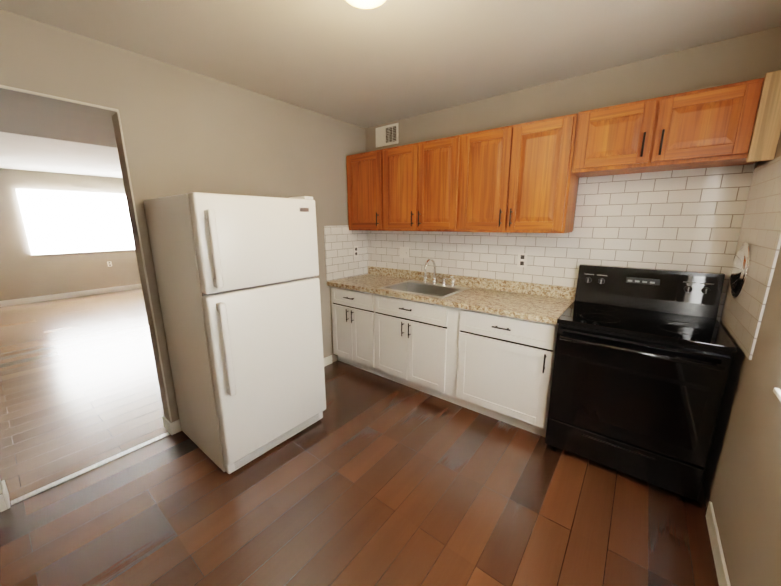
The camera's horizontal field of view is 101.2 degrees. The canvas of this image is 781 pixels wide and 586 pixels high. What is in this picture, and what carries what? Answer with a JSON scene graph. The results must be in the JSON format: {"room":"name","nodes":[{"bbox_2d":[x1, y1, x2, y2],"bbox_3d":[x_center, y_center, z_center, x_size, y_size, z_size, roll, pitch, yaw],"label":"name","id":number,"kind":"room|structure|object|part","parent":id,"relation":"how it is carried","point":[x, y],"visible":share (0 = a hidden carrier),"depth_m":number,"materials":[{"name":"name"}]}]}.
{"room":"kitchen","nodes":[
{"label":"kitchen","id":0,"kind":"room"},
{"bbox_2d":[0,9,363,506],"bbox_3d":[-1.648,-0.376,2.934,1.160,2.500,7.400,9,16,37],"label":"wall","id":1,"kind":"structure","parent":0,"point":[186,131],"depth_m":2.29,"materials":[{"name":"paint"}]},
{"bbox_2d":[1,480,6,490],"bbox_3d":[-2.819,1.281,1.031,0.011,0.095,2.062,9,16,37],"label":"baseboard","id":2,"kind":"structure","parent":1,"relation":"attached to","point":[4,487],"depth_m":1.78,"materials":[{"name":"white wood"}]},
{"bbox_2d":[0,489,9,511],"bbox_3d":[-2.169,1.150,1.612,0.011,0.095,0.322,9,16,37],"label":"baseboard","id":3,"kind":"structure","parent":1,"relation":"attached to","point":[4,498],"depth_m":1.72,"materials":[{"name":"white wood"}]},
{"bbox_2d":[0,284,141,306],"bbox_3d":[-6.527,-0.010,6.946,0.011,0.110,7.000,9,16,37],"label":"baseboard","id":4,"kind":"structure","parent":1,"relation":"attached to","point":[136,286],"depth_m":6.67,"materials":[{"name":"white wood"}]},
{"bbox_2d":[16,189,134,255],"bbox_3d":[-6.091,-1.601,7.280,0.155,1.248,3.040,9,16,37],"label":"living room window","id":5,"kind":"structure","parent":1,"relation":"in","point":[61,222],"depth_m":6.72,"materials":[{"name":"white glass"}]},
{"bbox_2d":[0,85,171,493],"bbox_3d":[-1.845,-0.004,1.801,0.007,2.062,0.806,9,16,37],"label":"trim","id":6,"kind":"structure","parent":1,"relation":"attached to","point":[71,101],"depth_m":1.94,"materials":[{"name":"paint"}]},
{"bbox_2d":[162,416,168,428],"bbox_3d":[-0.419,0.612,4.009,0.011,0.095,4.172,9,16,37],"label":"baseboard","id":7,"kind":"structure","parent":1,"relation":"attached to","point":[165,420],"depth_m":2.38,"materials":[{"name":"white wood"}]},
{"bbox_2d":[167,355,331,434],"bbox_3d":[-1.118,0.857,2.916,0.011,0.095,1.547,9,16,37],"label":"baseboard","id":8,"kind":"structure","parent":1,"relation":"attached to","point":[174,427],"depth_m":2.35,"materials":[{"name":"white wood"}]},
{"bbox_2d":[0,288,718,585],"bbox_3d":[-2.687,0.702,4.013,10.180,0.060,7.400,9,16,37],"label":"floor","id":9,"kind":"structure","parent":0,"point":[369,479],"depth_m":1.81,"materials":[{"name":"wood"}]},
{"bbox_2d":[10,432,169,505],"bbox_3d":[-1.858,1.094,2.058,0.044,0.006,0.762,9,16,37],"label":"threshold strip","id":10,"kind":"object","parent":9,"relation":"on","point":[55,483],"visible":1,"depth_m":2.00,"materials":[{"name":"silver metal"}]},
{"bbox_2d":[143,192,325,473],"bbox_3d":[-0.997,0.198,2.226,0.807,1.674,0.750,9,16,37],"label":"refrigerator","id":11,"kind":"object","parent":9,"relation":"on","point":[238,284],"visible":1,"depth_m":1.93,"materials":[{"name":"white metal"}]},
{"bbox_2d":[330,286,377,374],"bbox_3d":[-0.182,0.334,3.463,0.680,0.868,0.618,9,16,37],"label":"base cabinet","id":12,"kind":"object","parent":9,"relation":"on","point":[354,313],"depth_m":3.21,"materials":[{"name":"white wood"}]},
{"bbox_2d":[327,266,575,324],"bbox_3d":[0.388,-0.060,2.896,2.164,0.134,0.645,9,16,37],"label":"countertop","id":13,"kind":"structure","parent":12,"relation":"on","point":[548,304],"depth_m":2.64,"materials":[{"name":"stone"}]},
{"bbox_2d":[379,280,469,298],"bbox_3d":[0.308,0.043,2.954,0.674,0.186,0.509,9,16,37],"label":"sink","id":14,"kind":"object","parent":13,"relation":"in","point":[425,289],"visible":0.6,"depth_m":3.06,"materials":[{"name":"silver metal"}]},
{"bbox_2d":[419,259,454,286],"bbox_3d":[0.396,-0.194,3.001,0.388,0.255,0.206,9,16,37],"label":"faucet","id":15,"kind":"object","parent":13,"relation":"on","point":[434,277],"visible":1,"depth_m":3.02,"materials":[{"name":"silver metal"}]},
{"bbox_2d":[378,294,453,401],"bbox_3d":[0.329,0.417,3.070,0.887,0.868,0.618,9,16,37],"label":"base cabinet","id":16,"kind":"object","parent":9,"relation":"on","point":[416,338],"depth_m":2.77,"materials":[{"name":"white wood"}]},
{"bbox_2d":[450,307,557,436],"bbox_3d":[0.963,0.521,2.582,0.727,0.868,0.618,9,16,37],"label":"base cabinet","id":17,"kind":"object","parent":9,"relation":"on","point":[498,367],"depth_m":2.31,"materials":[{"name":"white wood"}]},
{"bbox_2d":[545,264,736,500],"bbox_3d":[1.512,0.474,2.035,0.767,1.189,0.727,9,16,37],"label":"range","id":18,"kind":"object","parent":9,"relation":"on","point":[642,362],"visible":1,"depth_m":1.85,"materials":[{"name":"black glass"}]},
{"bbox_2d":[0,0,780,177],"bbox_3d":[-2.701,-1.817,3.458,10.180,0.100,7.400,9,16,37],"label":"ceiling","id":19,"kind":"structure","parent":0,"point":[387,61],"depth_m":1.81,"materials":[{"name":"paint"}]},
{"bbox_2d":[346,0,385,8],"bbox_3d":[-0.095,-1.180,1.176,0.232,0.189,0.232,9,16,37],"label":"globe ceiling light","id":20,"kind":"object","parent":19,"relation":"attached to","point":[366,4],"visible":1,"depth_m":1.22,"materials":[{"name":"beige glass"}]},
{"bbox_2d":[364,26,780,286],"bbox_3d":[1.054,-0.372,2.844,3.160,2.500,0.200,9,16,37],"label":"wall","id":21,"kind":"structure","parent":0,"point":[751,56],"depth_m":2.15,"materials":[{"name":"paint"}]},
{"bbox_2d":[346,149,389,230],"bbox_3d":[-0.145,-1.030,3.307,0.561,0.750,0.321,9,16,37],"label":"upper cabinet","id":22,"kind":"object","parent":21,"relation":"attached to","point":[368,173],"depth_m":3.16,"materials":[{"name":"brown wood"}]},
{"bbox_2d":[376,123,398,146],"bbox_3d":[-0.040,-1.624,3.304,0.300,0.190,0.011,9,16,37],"label":"air vent","id":23,"kind":"object","parent":21,"relation":"in","point":[386,135],"visible":1,"depth_m":3.30,"materials":[{"name":"white metal"}]},
{"bbox_2d":[386,133,469,231],"bbox_3d":[0.333,-0.951,2.940,0.946,0.750,0.321,9,16,37],"label":"upper cabinet","id":24,"kind":"object","parent":21,"relation":"attached to","point":[429,179],"depth_m":2.74,"materials":[{"name":"brown wood"}]},
{"bbox_2d":[466,113,577,232],"bbox_3d":[0.931,-0.853,2.480,0.868,0.750,0.321,9,16,37],"label":"upper cabinet","id":25,"kind":"object","parent":21,"relation":"attached to","point":[520,178],"depth_m":2.28,"materials":[{"name":"brown wood"}]},
{"bbox_2d":[324,156,780,359],"bbox_3d":[0.673,-0.240,2.557,2.977,1.270,0.754,9,16,37],"label":"tile backsplash","id":26,"kind":"structure","parent":21,"relation":"attached to","point":[712,219],"depth_m":2.17,"materials":[{"name":"white tile"}]},
{"bbox_2d":[353,246,357,256],"bbox_3d":[-0.385,-0.463,3.575,0.008,0.120,0.075,9,16,37],"label":"outlet","id":27,"kind":"object","parent":26,"relation":"attached to","point":[355,248],"depth_m":3.57,"materials":[{"name":"plastic"}]},
{"bbox_2d":[400,247,408,258],"bbox_3d":[0.147,-0.430,3.412,0.120,0.120,0.007,9,16,37],"label":"light switch","id":28,"kind":"object","parent":26,"relation":"attached to","point":[404,251],"depth_m":3.41,"materials":[{"name":"plastic"}]},
{"bbox_2d":[517,253,527,267],"bbox_3d":[1.102,-0.274,2.678,0.076,0.120,0.007,9,16,37],"label":"outlet","id":29,"kind":"object","parent":26,"relation":"attached to","point":[521,262],"depth_m":2.67,"materials":[{"name":"plastic"}]},
{"bbox_2d":[730,242,749,297],"bbox_3d":[1.899,-0.124,1.756,0.031,0.304,0.304,9,16,37],"label":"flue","id":30,"kind":"object","parent":26,"relation":"attached to","point":[739,269],"visible":1,"depth_m":1.70,"materials":[{"name":"silver metal"}]},
{"bbox_2d":[574,70,780,177],"bbox_3d":[1.619,-0.928,1.907,0.880,0.400,0.324,9,16,37],"label":"upper cabinet","id":31,"kind":"object","parent":21,"relation":"attached to","point":[739,123],"depth_m":1.74,"materials":[{"name":"brown wood"}]},
{"bbox_3d":[1.837,-0.851,1.553,0.090,0.400,0.025,9,16,37],"label":"mounted end panel","id":32,"kind":"part","parent":31,"relation":"part of","materials":[{"name":"brown wood"}]},
{"bbox_2d":[702,37,780,585],"bbox_3d":[1.140,0.120,0.611,0.200,2.500,3.270,9,16,37],"label":"wall","id":33,"kind":"structure","parent":0,"point":[742,478],"depth_m":1.29,"materials":[{"name":"paint"}]},
{"bbox_2d":[706,501,730,585],"bbox_3d":[0.856,1.339,0.677,0.011,0.095,2.560,9,16,37],"label":"baseboard","id":34,"kind":"structure","parent":33,"relation":"attached to","point":[719,560],"depth_m":1.44,"materials":[{"name":"white wood"}]},
{"bbox_2d":[773,388,780,401],"bbox_3d":[1.053,-0.085,0.497,0.172,1.148,1.260,9,16,37],"label":"kitchen window","id":35,"kind":"structure","parent":33,"relation":"in","point":[777,391],"depth_m":1.12,"materials":[{"name":"white"}]}
]}

